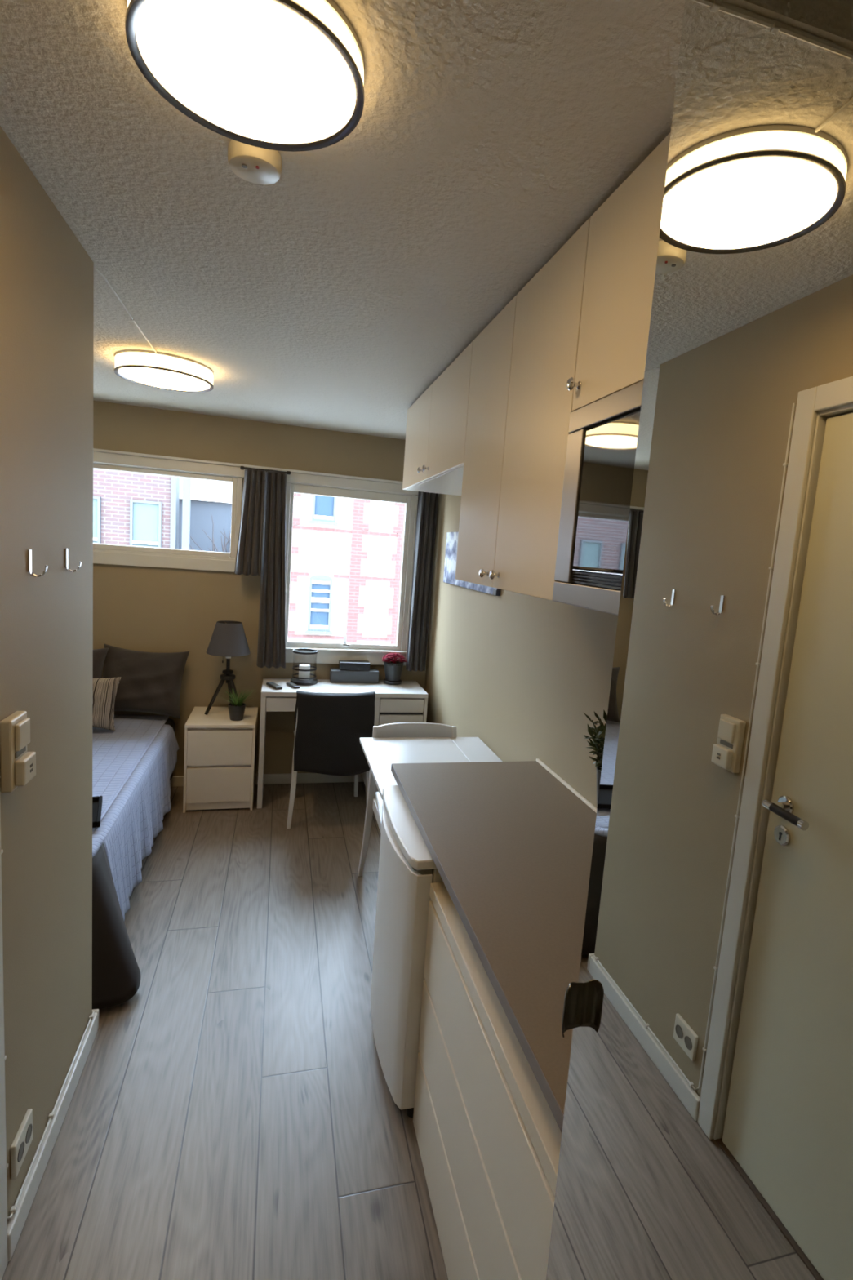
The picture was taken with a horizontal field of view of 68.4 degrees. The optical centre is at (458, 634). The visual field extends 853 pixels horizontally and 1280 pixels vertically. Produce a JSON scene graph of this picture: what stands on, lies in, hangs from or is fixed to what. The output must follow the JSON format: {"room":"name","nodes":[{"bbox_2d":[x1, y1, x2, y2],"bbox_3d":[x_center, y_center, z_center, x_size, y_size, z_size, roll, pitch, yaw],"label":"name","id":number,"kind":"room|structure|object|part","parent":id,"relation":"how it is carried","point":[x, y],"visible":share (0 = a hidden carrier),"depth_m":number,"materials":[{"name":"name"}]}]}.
{"room":"studio apartment","nodes":[
{"label":"studio apartment","id":0,"kind":"room"},
{"bbox_2d":[0,125,93,1222],"bbox_3d":[-0.798,0.227,0.537,0.120,2.637,2.886,2,8,-16],"label":"wall","id":1,"kind":"structure","parent":0,"point":[46,275],"depth_m":1.53,"materials":[{"name":"beige paint"}]},
{"bbox_2d":[0,830,8,1279],"bbox_3d":[-0.843,0.430,0.785,0.146,2.164,1.033,2,8,-16],"label":"door frame","id":2,"kind":"structure","parent":1,"relation":"in","point":[3,1212],"depth_m":1.36,"materials":[{"name":"grey paint"}]},
{"bbox_2d":[0,711,35,792],"bbox_3d":[-0.948,0.251,1.354,0.042,0.156,0.088,2,8,-16],"label":"light switch","id":3,"kind":"object","parent":1,"relation":"attached to","point":[18,766],"visible":1,"depth_m":1.33,"materials":[{"name":"beige plastic"}]},
{"bbox_2d":[10,1108,32,1179],"bbox_3d":[-1.044,1.216,1.499,0.013,0.086,0.104,2,8,-16],"label":"wall socket","id":4,"kind":"object","parent":1,"relation":"attached to","point":[21,1143],"visible":1,"depth_m":1.48,"materials":[{"name":"beige plastic"}]},
{"bbox_2d":[17,1141,24,1162],"bbox_3d":[-1.032,1.220,1.478,0.001,0.038,0.038,2,8,-16],"label":"outlet","id":5,"kind":"object","parent":4,"relation":"attached to","point":[20,1148],"depth_m":1.48,"materials":[{"name":"grey plastic"}]},
{"bbox_2d":[25,1124,32,1143],"bbox_3d":[-1.044,1.213,1.524,0.001,0.038,0.038,2,8,-16],"label":"outlet","id":6,"kind":"object","parent":4,"relation":"attached to","point":[28,1129],"depth_m":1.52,"materials":[{"name":"grey plastic"}]},
{"bbox_2d":[27,549,48,577],"bbox_3d":[-0.954,-0.161,1.422,0.037,0.061,0.013,2,8,-16],"label":"coat hook","id":7,"kind":"object","parent":1,"relation":"attached to","point":[29,551],"visible":1,"depth_m":1.42,"materials":[{"name":"silver metal"}]},
{"bbox_2d":[0,804,97,1261],"bbox_3d":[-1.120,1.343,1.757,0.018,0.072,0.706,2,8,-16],"label":"baseboard","id":8,"kind":"structure","parent":1,"relation":"attached to","point":[15,1224],"depth_m":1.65,"materials":[{"name":"grey paint"}]},
{"bbox_2d":[64,548,81,572],"bbox_3d":[-1.021,-0.197,1.662,0.037,0.061,0.013,2,8,-16],"label":"coat hook","id":9,"kind":"object","parent":1,"relation":"attached to","point":[65,549],"visible":1,"depth_m":1.66,"materials":[{"name":"grey metal"}]},
{"bbox_2d":[92,1008,98,1030],"bbox_3d":[-1.273,1.290,2.085,0.136,0.072,0.017,2,8,-16],"label":"baseboard","id":10,"kind":"structure","parent":1,"relation":"attached to","point":[93,1010],"depth_m":2.10,"materials":[{"name":"grey paint"}]},
{"bbox_2d":[1,782,448,1279],"bbox_3d":[-1.079,1.415,1.902,3.181,0.100,5.500,2,8,-16],"label":"floor","id":11,"kind":"structure","parent":0,"point":[236,1117],"depth_m":1.91,"materials":[{"name":"grey wood"}]},
{"bbox_2d":[164,718,174,782],"bbox_3d":[-2.156,0.893,3.017,1.165,0.488,1.970,2,8,-16],"label":"bed","id":12,"kind":"object","parent":11,"relation":"on","point":[169,722],"visible":0.04,"depth_m":4.00,"materials":[{"name":"black"}]},
{"bbox_2d":[92,715,179,1008],"bbox_3d":[-2.046,0.886,2.955,1.365,0.496,2.068,2,8,-16],"label":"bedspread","id":13,"kind":"object","parent":12,"relation":"on","point":[134,763],"visible":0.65,"depth_m":2.78,"materials":[{"name":"grey fabric"}]},
{"bbox_2d":[92,795,102,827],"bbox_3d":[-1.638,0.716,2.459,0.410,0.024,0.270,1,8,-28],"label":"serving tray","id":14,"kind":"object","parent":13,"relation":"on","point":[96,801],"visible":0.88,"depth_m":2.55,"materials":[{"name":"black plastic"}]},
{"bbox_2d":[93,647,108,678],"bbox_3d":[-2.474,0.288,3.674,0.752,0.427,0.229,2,8,-20],"label":"pillow","id":15,"kind":"object","parent":13,"relation":"on","point":[99,655],"visible":0.07,"depth_m":3.77,"materials":[{"name":"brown fabric"}]},
{"bbox_2d":[92,676,121,730],"bbox_3d":[-2.168,0.381,3.573,0.429,0.319,0.165,3,7,-9],"label":"striped cushion","id":16,"kind":"object","parent":13,"relation":"on","point":[104,690],"visible":0.3,"depth_m":3.56,"materials":[{"name":"fabric"}]},
{"bbox_2d":[92,843,140,1008],"bbox_3d":[-1.812,1.024,2.115,1.364,0.470,0.303,2,8,-16],"label":"drape","id":17,"kind":"object","parent":13,"relation":"hanging from","point":[116,972],"depth_m":2.23,"materials":[{"name":"black fabric"}]},
{"bbox_2d":[102,644,189,719],"bbox_3d":[-1.974,0.294,3.913,0.522,0.439,0.227,3,7,-13],"label":"pillow","id":18,"kind":"object","parent":13,"relation":"on","point":[149,682],"visible":0.87,"depth_m":3.86,"materials":[{"name":"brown fabric"}]},
{"bbox_3d":[-2.146,0.764,3.001,1.165,0.227,1.970,2,8,-16],"label":"mattress","id":19,"kind":"part","parent":12,"relation":"part of","materials":[{"name":"white fabric"}]},
{"bbox_2d":[182,706,257,813],"bbox_3d":[-1.510,0.784,4.011,0.400,0.550,0.434,2,8,-16],"label":"nightstand","id":20,"kind":"object","parent":11,"relation":"on","point":[220,759],"visible":1,"depth_m":3.82,"materials":[{"name":"beige paint"}]},
{"bbox_3d":[-1.696,0.786,3.961,0.015,0.529,0.430,2,8,-16],"label":"panel","id":21,"kind":"part","parent":20,"relation":"part of","materials":[{"name":"beige paint"}]},
{"bbox_3d":[-1.466,0.918,3.837,0.369,0.217,0.028,2,8,-16],"label":"drawer","id":22,"kind":"part","parent":20,"relation":"part of","materials":[{"name":"beige paint"}]},
{"bbox_3d":[-1.448,0.685,3.807,0.369,0.216,0.028,2,8,-16],"label":"drawer","id":23,"kind":"part","parent":20,"relation":"part of","materials":[{"name":"beige paint"}]},
{"bbox_3d":[-1.490,0.522,3.978,0.400,0.020,0.434,2,8,-16],"label":"panel","id":24,"kind":"part","parent":20,"relation":"part of","materials":[{"name":"beige paint"}]},
{"bbox_2d":[204,620,250,715],"bbox_3d":[-1.468,0.214,3.992,0.263,0.590,0.267,2,8,-16],"label":"table lamp","id":25,"kind":"object","parent":20,"relation":"on","point":[228,639],"visible":1,"depth_m":3.90,"materials":[{"name":"grey"}]},
{"bbox_3d":[-1.542,0.387,3.970,0.126,0.241,0.025,-1,9,-34],"label":"leg","id":26,"kind":"part","parent":25,"relation":"part of","materials":[{"name":"black paint"}]},
{"bbox_3d":[-1.468,0.224,3.992,0.022,0.170,0.022,2,8,-16],"label":"post","id":27,"kind":"part","parent":25,"relation":"part of","materials":[{"name":"black metal"}]},
{"bbox_3d":[-1.453,0.020,3.966,0.263,0.197,0.263,2,8,-16],"label":"lamp shade","id":28,"kind":"part","parent":25,"relation":"part of","materials":[{"name":"grey fabric"}]},
{"bbox_3d":[-1.487,0.377,4.085,0.025,0.241,0.126,4,7,-5],"label":"leg","id":29,"kind":"part","parent":25,"relation":"part of","materials":[{"name":"black paint"}]},
{"bbox_3d":[-1.414,0.396,3.982,0.126,0.241,0.024,8,8,25],"label":"leg","id":30,"kind":"part","parent":25,"relation":"part of","materials":[{"name":"black paint"}]},
{"bbox_2d":[227,702,245,720],"bbox_3d":[-1.381,0.481,3.902,0.104,0.096,0.104,2,8,-16],"label":"pot","id":31,"kind":"object","parent":20,"relation":"on","point":[236,710],"depth_m":3.87,"materials":[{"name":"grey"}]},
{"bbox_2d":[217,688,257,720],"bbox_3d":[-1.377,0.432,3.899,0.233,0.193,0.228,10,9,37],"label":"potted grass","id":32,"kind":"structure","parent":20,"relation":"on","point":[236,708],"depth_m":3.88,"materials":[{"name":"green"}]},
{"bbox_3d":[-1.326,0.801,4.067,0.015,0.529,0.430,2,8,-16],"label":"panel","id":33,"kind":"part","parent":20,"relation":"part of","materials":[{"name":"beige paint"}]},
{"bbox_2d":[286,710,369,829],"bbox_3d":[-0.799,0.724,3.912,0.498,0.800,0.495,2,8,-16],"label":"dining chair","id":34,"kind":"object","parent":11,"relation":"on","point":[294,774],"visible":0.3,"depth_m":3.68,"materials":[{"name":"white wood"}]},
{"bbox_3d":[-0.962,0.748,3.672,0.055,0.790,0.078,2,8,-16],"label":"leg","id":35,"kind":"part","parent":34,"relation":"part of","materials":[{"name":"grey laminate"}]},
{"bbox_2d":[293,690,375,775],"bbox_3d":[-0.729,0.576,3.688,0.463,0.495,0.132,2,8,-16],"label":"chair cover","id":36,"kind":"object","parent":34,"relation":"hanging from","point":[330,728],"visible":0.97,"depth_m":3.63,"materials":[{"name":"black fabric"}]},
{"bbox_3d":[-0.683,0.879,4.202,0.039,0.440,0.049,2,8,-16],"label":"leg","id":37,"kind":"part","parent":34,"relation":"part of","materials":[{"name":"grey laminate"}]},
{"bbox_3d":[-0.537,0.765,3.794,0.055,0.790,0.078,2,8,-16],"label":"leg","id":38,"kind":"part","parent":34,"relation":"part of","materials":[{"name":"grey laminate"}]},
{"bbox_2d":[257,678,428,808],"bbox_3d":[-0.786,0.712,4.218,1.050,0.750,0.406,2,8,-16],"label":"desk","id":39,"kind":"object","parent":11,"relation":"on","point":[406,701],"visible":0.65,"depth_m":4.07,"materials":[{"name":"grey laminate"}]},
{"bbox_3d":[-1.277,0.708,4.080,0.030,0.719,0.405,2,8,-16],"label":"panel","id":40,"kind":"part","parent":39,"relation":"part of","materials":[{"name":"grey laminate"}]},
{"bbox_2d":[266,681,282,689],"bbox_3d":[-1.170,0.324,3.980,0.048,0.019,0.150,-2,9,-40],"label":"remote control","id":41,"kind":"object","parent":39,"relation":"on","point":[273,685],"visible":1,"depth_m":3.95,"materials":[{"name":"black plastic"}]},
{"bbox_3d":[-0.914,0.418,4.126,0.666,0.087,0.376,2,8,-16],"label":"drawer","id":42,"kind":"part","parent":39,"relation":"part of","materials":[{"name":"grey laminate"}]},
{"bbox_2d":[286,682,300,688],"bbox_3d":[-1.066,0.327,4.036,0.041,0.016,0.128,-2,9,-40],"label":"remote control","id":43,"kind":"object","parent":39,"relation":"on","point":[291,684],"visible":1,"depth_m":4.01,"materials":[{"name":"black plastic"}]},
{"bbox_2d":[290,648,317,685],"bbox_3d":[-1.021,0.209,4.157,0.176,0.224,0.176,2,8,-16],"label":"candle lantern","id":44,"kind":"object","parent":39,"relation":"on","point":[313,681],"visible":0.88,"depth_m":4.11,"materials":[{"name":"black metal"}]},
{"bbox_2d":[298,663,310,679],"bbox_3d":[-1.023,0.245,4.161,0.072,0.104,0.072,2,8,-16],"label":"pillar candle","id":45,"kind":"object","parent":44,"relation":"in","point":[304,666],"visible":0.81,"depth_m":4.13,"materials":[{"name":"white wax"}]},
{"bbox_2d":[329,667,379,683],"bbox_3d":[-0.719,0.282,4.320,0.325,0.084,0.115,2,8,-16],"label":"box","id":46,"kind":"object","parent":39,"relation":"on","point":[336,676],"visible":0.97,"depth_m":4.27,"materials":[{"name":"grey"}]},
{"bbox_2d":[338,660,370,671],"bbox_3d":[-0.716,0.212,4.310,0.205,0.054,0.095,2,8,-16],"label":"media box","id":47,"kind":"object","parent":46,"relation":"on","point":[357,665],"visible":1,"depth_m":4.27,"materials":[{"name":"black plastic"}]},
{"bbox_2d":[381,652,406,684],"bbox_3d":[-0.450,0.232,4.354,0.183,0.216,0.176,2,8,-16],"label":"flower pot","id":48,"kind":"object","parent":39,"relation":"on","point":[393,668],"visible":1,"depth_m":4.31,"materials":[{"name":"grey"}]},
{"bbox_3d":[-0.454,0.252,4.353,0.136,0.128,0.136,2,8,-16],"label":"pot","id":49,"kind":"part","parent":48,"relation":"part of","materials":[{"name":"grey metal"}]},
{"bbox_3d":[-0.433,0.632,4.293,0.289,0.264,0.376,2,8,-16],"label":"drawer","id":50,"kind":"part","parent":39,"relation":"part of","materials":[{"name":"grey laminate"}]},
{"bbox_3d":[-0.418,0.439,4.269,0.289,0.090,0.376,2,8,-16],"label":"drawer","id":51,"kind":"part","parent":39,"relation":"part of","materials":[{"name":"grey laminate"}]},
{"bbox_3d":[-0.293,0.747,4.362,0.022,0.719,0.405,2,8,-16],"label":"panel","id":52,"kind":"part","parent":39,"relation":"part of","materials":[{"name":"grey laminate"}]},
{"bbox_2d":[370,785,443,1117],"bbox_3d":[0.046,1.005,2.141,0.637,0.820,0.571,2,8,-16],"label":"fridge","id":53,"kind":"object","parent":11,"relation":"on","point":[407,868],"visible":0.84,"depth_m":1.86,"materials":[{"name":"white plastic"}]},
{"bbox_2d":[357,722,457,875],"bbox_3d":[-0.191,0.883,3.037,0.498,0.800,0.495,2,8,-16],"label":"dining chair","id":54,"kind":"object","parent":11,"relation":"on","point":[401,729],"visible":0.23,"depth_m":3.17,"materials":[{"name":"white wood"}]},
{"bbox_3d":[-0.455,0.853,3.156,0.055,0.790,0.078,2,8,-16],"label":"leg","id":55,"kind":"part","parent":54,"relation":"part of","materials":[{"name":"grey laminate"}]},
{"bbox_3d":[-0.184,0.875,3.013,0.410,0.054,0.397,2,8,-16],"label":"seat frame","id":56,"kind":"part","parent":54,"relation":"part of","materials":[{"name":"grey laminate"}]},
{"bbox_3d":[-0.179,0.837,3.002,0.443,0.022,0.430,2,8,-16],"label":"seat","id":57,"kind":"part","parent":54,"relation":"part of","materials":[{"name":"grey laminate"}]},
{"bbox_3d":[-0.225,0.497,3.209,0.406,0.086,0.039,2,8,-16],"label":"rail","id":58,"kind":"part","parent":54,"relation":"part of","materials":[{"name":"grey laminate"}]},
{"bbox_3d":[-0.029,0.870,3.278,0.055,0.790,0.078,2,8,-16],"label":"leg","id":59,"kind":"part","parent":54,"relation":"part of","materials":[{"name":"grey laminate"}]},
{"bbox_2d":[413,882,561,1279],"bbox_3d":[0.288,1.147,1.434,0.562,0.754,0.941,2,8,-16],"label":"base cabinet","id":60,"kind":"object","parent":11,"relation":"on","point":[489,1137],"visible":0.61,"depth_m":1.31,"materials":[{"name":"beige paint"}]},
{"bbox_3d":[0.007,1.392,1.392,0.018,0.226,0.937,2,8,-16],"label":"drawer","id":61,"kind":"part","parent":60,"relation":"part of","materials":[{"name":"beige paint"}]},
{"bbox_3d":[0.025,1.162,1.363,0.018,0.220,0.937,2,8,-16],"label":"drawer","id":62,"kind":"part","parent":60,"relation":"part of","materials":[{"name":"beige paint"}]},
{"bbox_2d":[391,758,596,1132],"bbox_3d":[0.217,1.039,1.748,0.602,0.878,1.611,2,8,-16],"label":"countertop","id":63,"kind":"structure","parent":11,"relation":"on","point":[510,844],"depth_m":1.62,"materials":[{"name":"grey grey-brown laminate"}]},
{"bbox_2d":[583,710,607,808],"bbox_3d":[0.429,0.420,1.768,0.184,0.394,0.186,3,7,-9],"label":"potted plant","id":64,"kind":"object","parent":63,"relation":"on","point":[597,734],"visible":0.3,"depth_m":1.75,"materials":[{"name":"green plant"}]},
{"bbox_2d":[546,0,852,1279],"bbox_3d":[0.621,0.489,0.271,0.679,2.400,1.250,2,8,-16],"label":"mirror","id":65,"kind":"object","parent":11,"relation":"on","point":[707,1134],"visible":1,"depth_m":0.54,"materials":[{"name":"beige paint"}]},
{"bbox_3d":[0.140,0.461,0.771,0.027,0.067,0.009,2,8,-16],"label":"finger pull","id":66,"kind":"part","parent":65,"relation":"part of","materials":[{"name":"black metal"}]},
{"bbox_2d":[93,400,439,776],"bbox_3d":[-1.669,-0.194,4.189,3.181,2.417,0.328,2,8,-16],"label":"wall","id":67,"kind":"structure","parent":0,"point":[147,609],"depth_m":4.05,"materials":[{"name":"beige paint"}]},
{"bbox_2d":[93,462,243,572],"bbox_3d":[-2.131,-0.750,3.896,1.528,0.624,0.122,2,8,-16],"label":"window","id":68,"kind":"structure","parent":67,"relation":"attached to","point":[113,554],"depth_m":3.96,"materials":[{"name":"white paint"}]},
{"bbox_3d":[-2.137,-0.470,3.877,1.528,0.074,0.010,2,8,-16],"label":"casing","id":69,"kind":"part","parent":68,"relation":"part of","materials":[{"name":"white paint"}]},
{"bbox_2d":[240,466,290,474],"bbox_3d":[-1.226,-1.041,3.988,0.304,0.021,0.086,2,8,-16],"label":"curtain rod","id":70,"kind":"object","parent":67,"relation":"attached to","point":[241,467],"visible":0.62,"depth_m":3.96,"materials":[{"name":"black metal"}]},
{"bbox_2d":[234,467,265,575],"bbox_3d":[-1.311,-0.705,3.934,0.166,0.663,0.059,2,8,-16],"label":"curtain","id":71,"kind":"object","parent":70,"relation":"hanging from","point":[249,551],"visible":1,"depth_m":3.93,"materials":[{"name":"grey fabric"}]},
{"bbox_2d":[256,470,286,668],"bbox_3d":[-1.190,-0.408,4.059,0.184,1.263,0.059,2,8,-16],"label":"curtain","id":72,"kind":"object","parent":70,"relation":"hanging from","point":[271,648],"visible":1,"depth_m":4.05,"materials":[{"name":"grey fabric"}]},
{"bbox_2d":[169,773,364,786],"bbox_3d":[-1.716,0.983,4.221,2.960,0.072,0.016,2,8,-16],"label":"baseboard","id":73,"kind":"structure","parent":67,"relation":"attached to","point":[302,778],"depth_m":4.39,"materials":[{"name":"grey paint"}]},
{"bbox_2d":[284,481,417,665],"bbox_3d":[-0.768,-0.402,4.318,0.967,1.212,0.145,2,8,-16],"label":"window","id":74,"kind":"structure","parent":67,"relation":"attached to","point":[327,652],"depth_m":4.32,"materials":[{"name":"white paint"}]},
{"bbox_3d":[-0.805,0.160,4.343,0.952,0.088,0.012,2,8,-16],"label":"casing","id":75,"kind":"part","parent":74,"relation":"part of","materials":[{"name":"white paint"}]},
{"bbox_3d":[-0.799,0.110,4.326,0.952,0.014,0.032,2,8,-16],"label":"sill","id":76,"kind":"part","parent":74,"relation":"part of","materials":[{"name":"white paint"}]},
{"bbox_3d":[-0.312,-0.418,4.396,0.049,1.086,0.010,2,8,-16],"label":"casing","id":77,"kind":"part","parent":74,"relation":"part of","materials":[{"name":"white paint"}]},
{"bbox_3d":[-0.206,-1.000,4.280,0.180,0.021,0.085,2,8,-16],"label":"curtain rod","id":78,"kind":"object","parent":67,"relation":"attached to","visible":0},
{"bbox_2d":[405,491,438,671],"bbox_3d":[-0.251,-0.370,4.328,0.144,1.263,0.059,2,8,-16],"label":"curtain","id":79,"kind":"object","parent":78,"relation":"hanging from","point":[428,502],"visible":0.95,"depth_m":4.32,"materials":[{"name":"grey fabric"}]},
{"bbox_2d":[0,0,684,439],"bbox_3d":[-1.099,-1.315,2.355,3.181,0.350,3.850,2,8,-16],"label":"ceiling","id":80,"kind":"structure","parent":0,"point":[332,294],"depth_m":1.33,"materials":[{"name":"beige paint"}]},
{"bbox_2d":[93,266,156,353],"bbox_3d":[-1.157,-1.120,2.214,0.053,0.008,0.883,3,7,-12],"label":"cable","id":81,"kind":"object","parent":80,"relation":"attached to","point":[95,268],"visible":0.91,"depth_m":2.11,"materials":[{"name":"grey paint"}]},
{"bbox_2d":[114,349,213,392],"bbox_3d":[-1.320,-1.178,2.822,0.406,0.073,0.406,2,8,-16],"label":"ceiling lamp","id":82,"kind":"object","parent":80,"relation":"attached to","point":[162,371],"visible":1,"depth_m":2.71,"materials":[{"name":"white plastic"}]},
{"bbox_3d":[-1.318,-1.210,2.818,0.400,0.008,0.400,2,8,-16],"label":"plate","id":83,"kind":"part","parent":82,"relation":"part of","materials":[{"name":"grey paint"}]},
{"bbox_2d":[124,0,364,151],"bbox_3d":[-0.317,-0.875,0.961,0.344,0.051,0.344,2,8,-16],"label":"ceiling lamp","id":84,"kind":"object","parent":80,"relation":"attached to","point":[280,75],"visible":1,"depth_m":0.93,"materials":[{"name":"white plastic"}]},
{"bbox_3d":[-0.315,-0.896,0.959,0.339,0.008,0.339,2,8,-16],"label":"plate","id":85,"kind":"part","parent":84,"relation":"part of","materials":[{"name":"grey paint"}]},
{"bbox_2d":[227,139,281,184],"bbox_3d":[-0.397,-0.920,1.223,0.100,0.040,0.100,2,8,-16],"label":"smoke detector","id":86,"kind":"object","parent":80,"relation":"attached to","point":[253,164],"visible":0.91,"depth_m":1.20,"materials":[{"name":"beige plastic"}]},
{"bbox_2d":[424,493,617,808],"bbox_3d":[0.531,0.135,2.057,0.100,2.637,5.100,2,8,-16],"label":"wall","id":87,"kind":"structure","parent":0,"point":[518,673],"depth_m":2.79,"materials":[{"name":"beige paint"}]},
{"bbox_2d":[359,737,502,799],"bbox_3d":[-0.100,0.740,2.847,0.630,0.340,0.730,2,8,-16],"label":"folding table","id":88,"kind":"object","parent":87,"relation":"attached to","point":[380,753],"visible":0.41,"depth_m":2.94,"materials":[{"name":"grey laminate"}]},
{"bbox_2d":[402,341,472,495],"bbox_3d":[0.068,-0.882,2.799,0.460,0.412,1.186,2,8,-16],"label":"upper cabinet","id":89,"kind":"object","parent":87,"relation":"attached to","point":[437,421],"visible":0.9,"depth_m":2.62,"materials":[{"name":"beige paint"}]},
{"bbox_3d":[-0.198,-0.933,3.036,0.018,0.410,0.576,2,8,-16],"label":"cabinet door","id":90,"kind":"part","parent":89,"relation":"part of","materials":[{"name":"beige paint"}]},
{"bbox_3d":[-0.173,-0.744,2.836,0.028,0.027,0.027,2,8,-16],"label":"knob","id":91,"kind":"part","parent":89,"relation":"part of","materials":[{"name":"silver metal"}]},
{"bbox_3d":[-0.144,-0.725,2.732,0.028,0.027,0.027,2,8,-16],"label":"knob","id":92,"kind":"part","parent":89,"relation":"part of","materials":[{"name":"silver metal"}]},
{"bbox_3d":[-0.040,-0.849,2.470,0.018,0.410,0.606,2,8,-16],"label":"cabinet door","id":93,"kind":"part","parent":89,"relation":"part of","materials":[{"name":"beige paint"}]},
{"bbox_2d":[443,532,501,595],"bbox_3d":[0.062,-0.423,3.548,0.024,0.320,1.070,2,8,-16],"label":"picture","id":94,"kind":"object","parent":87,"relation":"attached to","point":[451,544],"visible":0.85,"depth_m":3.84,"materials":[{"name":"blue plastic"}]},
{"bbox_2d":[455,217,590,600],"bbox_3d":[0.326,-0.535,1.848,0.460,0.820,0.858,2,8,-16],"label":"upper cabinet","id":95,"kind":"object","parent":87,"relation":"attached to","point":[520,406],"visible":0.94,"depth_m":1.66,"materials":[{"name":"beige paint"}]},
{"bbox_3d":[0.077,-0.185,1.885,0.028,0.027,0.027,2,8,-16],"label":"knob","id":96,"kind":"part","parent":95,"relation":"part of","materials":[{"name":"silver metal"}]},
{"bbox_3d":[0.083,-0.573,2.003,0.018,0.818,0.420,2,8,-16],"label":"cabinet door","id":97,"kind":"part","parent":95,"relation":"part of","materials":[{"name":"beige paint"}]},
{"bbox_3d":[0.103,-0.171,1.792,0.028,0.027,0.027,2,8,-16],"label":"knob","id":98,"kind":"part","parent":95,"relation":"part of","materials":[{"name":"silver metal"}]},
{"bbox_2d":[566,132,671,411],"bbox_3d":[0.539,-0.637,1.118,0.460,0.401,0.612,2,8,-16],"label":"upper cabinet","id":99,"kind":"object","parent":87,"relation":"attached to","point":[624,234],"visible":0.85,"depth_m":1.19,"materials":[{"name":"beige paint"}]},
{"bbox_3d":[0.247,-0.535,1.341,0.028,0.027,0.027,2,8,-16],"label":"knob","id":100,"kind":"part","parent":99,"relation":"part of","materials":[{"name":"silver metal"}]},
{"bbox_2d":[552,379,644,615],"bbox_3d":[0.505,-0.232,1.169,0.404,0.416,0.612,2,8,-16],"label":"microwave","id":101,"kind":"object","parent":99,"relation":"attached to","point":[602,438],"visible":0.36,"depth_m":1.25,"materials":[{"name":"silver metal"}]},
{"bbox_3d":[0.255,-0.277,1.373,0.033,0.323,0.075,2,8,-16],"label":"trim","id":102,"kind":"part","parent":101,"relation":"part of","materials":[{"name":"silver metal"}]},
{"bbox_3d":[0.312,-0.055,1.141,0.033,0.045,0.612,2,8,-16],"label":"trim","id":103,"kind":"part","parent":101,"relation":"part of","materials":[{"name":"silver metal"}]},
{"bbox_3d":[0.341,-0.422,1.094,0.033,0.045,0.612,2,8,-16],"label":"trim","id":104,"kind":"part","parent":101,"relation":"part of","materials":[{"name":"silver metal"}]},
{"bbox_3d":[0.319,-0.259,1.150,0.028,0.292,0.386,2,8,-16],"label":"door glass","id":105,"kind":"part","parent":101,"relation":"part of","materials":[{"name":"black glass"}]},
{"label":"outside","id":106,"kind":"structure","parent":0,"visible":0},
{"bbox_3d":[-9.293,3.058,32.054,80.000,0.200,54.800,2,8,-16],"label":"street","id":107,"kind":"object","parent":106,"visible":0},
{"bbox_2d":[93,468,191,550],"bbox_3d":[-9.830,0.211,12.428,8.360,10.300,1.120,2,8,-16],"label":"brick building","id":108,"kind":"structure","parent":107,"relation":"on","point":[130,508],"depth_m":12.52,"materials":[{"name":"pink brick"}]},
{"bbox_3d":[-7.335,-2.250,12.293,0.490,0.860,0.030,2,8,-16],"label":"pane","id":109,"kind":"part","parent":108,"relation":"part of","materials":[{"name":"grey glass"}]},
{"bbox_3d":[-6.278,-2.207,12.595,0.490,0.860,0.030,2,8,-16],"label":"pane","id":110,"kind":"part","parent":108,"relation":"part of","materials":[{"name":"grey glass"}]},
{"bbox_2d":[177,476,232,552],"bbox_3d":[-6.345,0.238,17.090,2.820,9.600,5.300,2,8,-16],"label":"building","id":111,"kind":"structure","parent":107,"relation":"on","point":[208,498],"depth_m":14.32,"materials":[{"name":"grey"}]},
{"bbox_2d":[190,515,231,552],"bbox_3d":[-5.096,1.483,13.996,1.930,8.108,0.596,2,8,-16],"label":"bare shrub","id":112,"kind":"object","parent":107,"relation":"on","point":[224,548],"visible":0.07,"depth_m":13.40,"materials":[{"name":"black plant"}]},
{"bbox_2d":[284,493,404,644],"bbox_3d":[-1.408,0.536,14.945,5.450,10.300,1.310,2,8,-16],"label":"building","id":113,"kind":"structure","parent":107,"relation":"on","point":[346,560],"depth_m":13.76,"materials":[{"name":"pink"}]},
{"bbox_3d":[-3.073,-0.044,13.778,0.585,0.069,0.140,2,8,-16],"label":"sill","id":114,"kind":"part","parent":113,"relation":"part of","materials":[{"name":"grey"}]},
{"bbox_3d":[-3.039,-0.649,13.745,0.405,1.060,0.030,2,8,-16],"label":"pane","id":115,"kind":"part","parent":113,"relation":"part of","materials":[{"name":"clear glass"}]},
{"bbox_3d":[-2.902,-2.399,13.475,0.595,0.069,0.140,2,8,-16],"label":"sill","id":116,"kind":"part","parent":113,"relation":"part of","materials":[{"name":"grey"}]},
{"bbox_3d":[-2.861,-3.103,13.429,0.415,1.260,0.030,2,8,-16],"label":"pane","id":117,"kind":"part","parent":113,"relation":"part of","materials":[{"name":"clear glass"}]}
]}

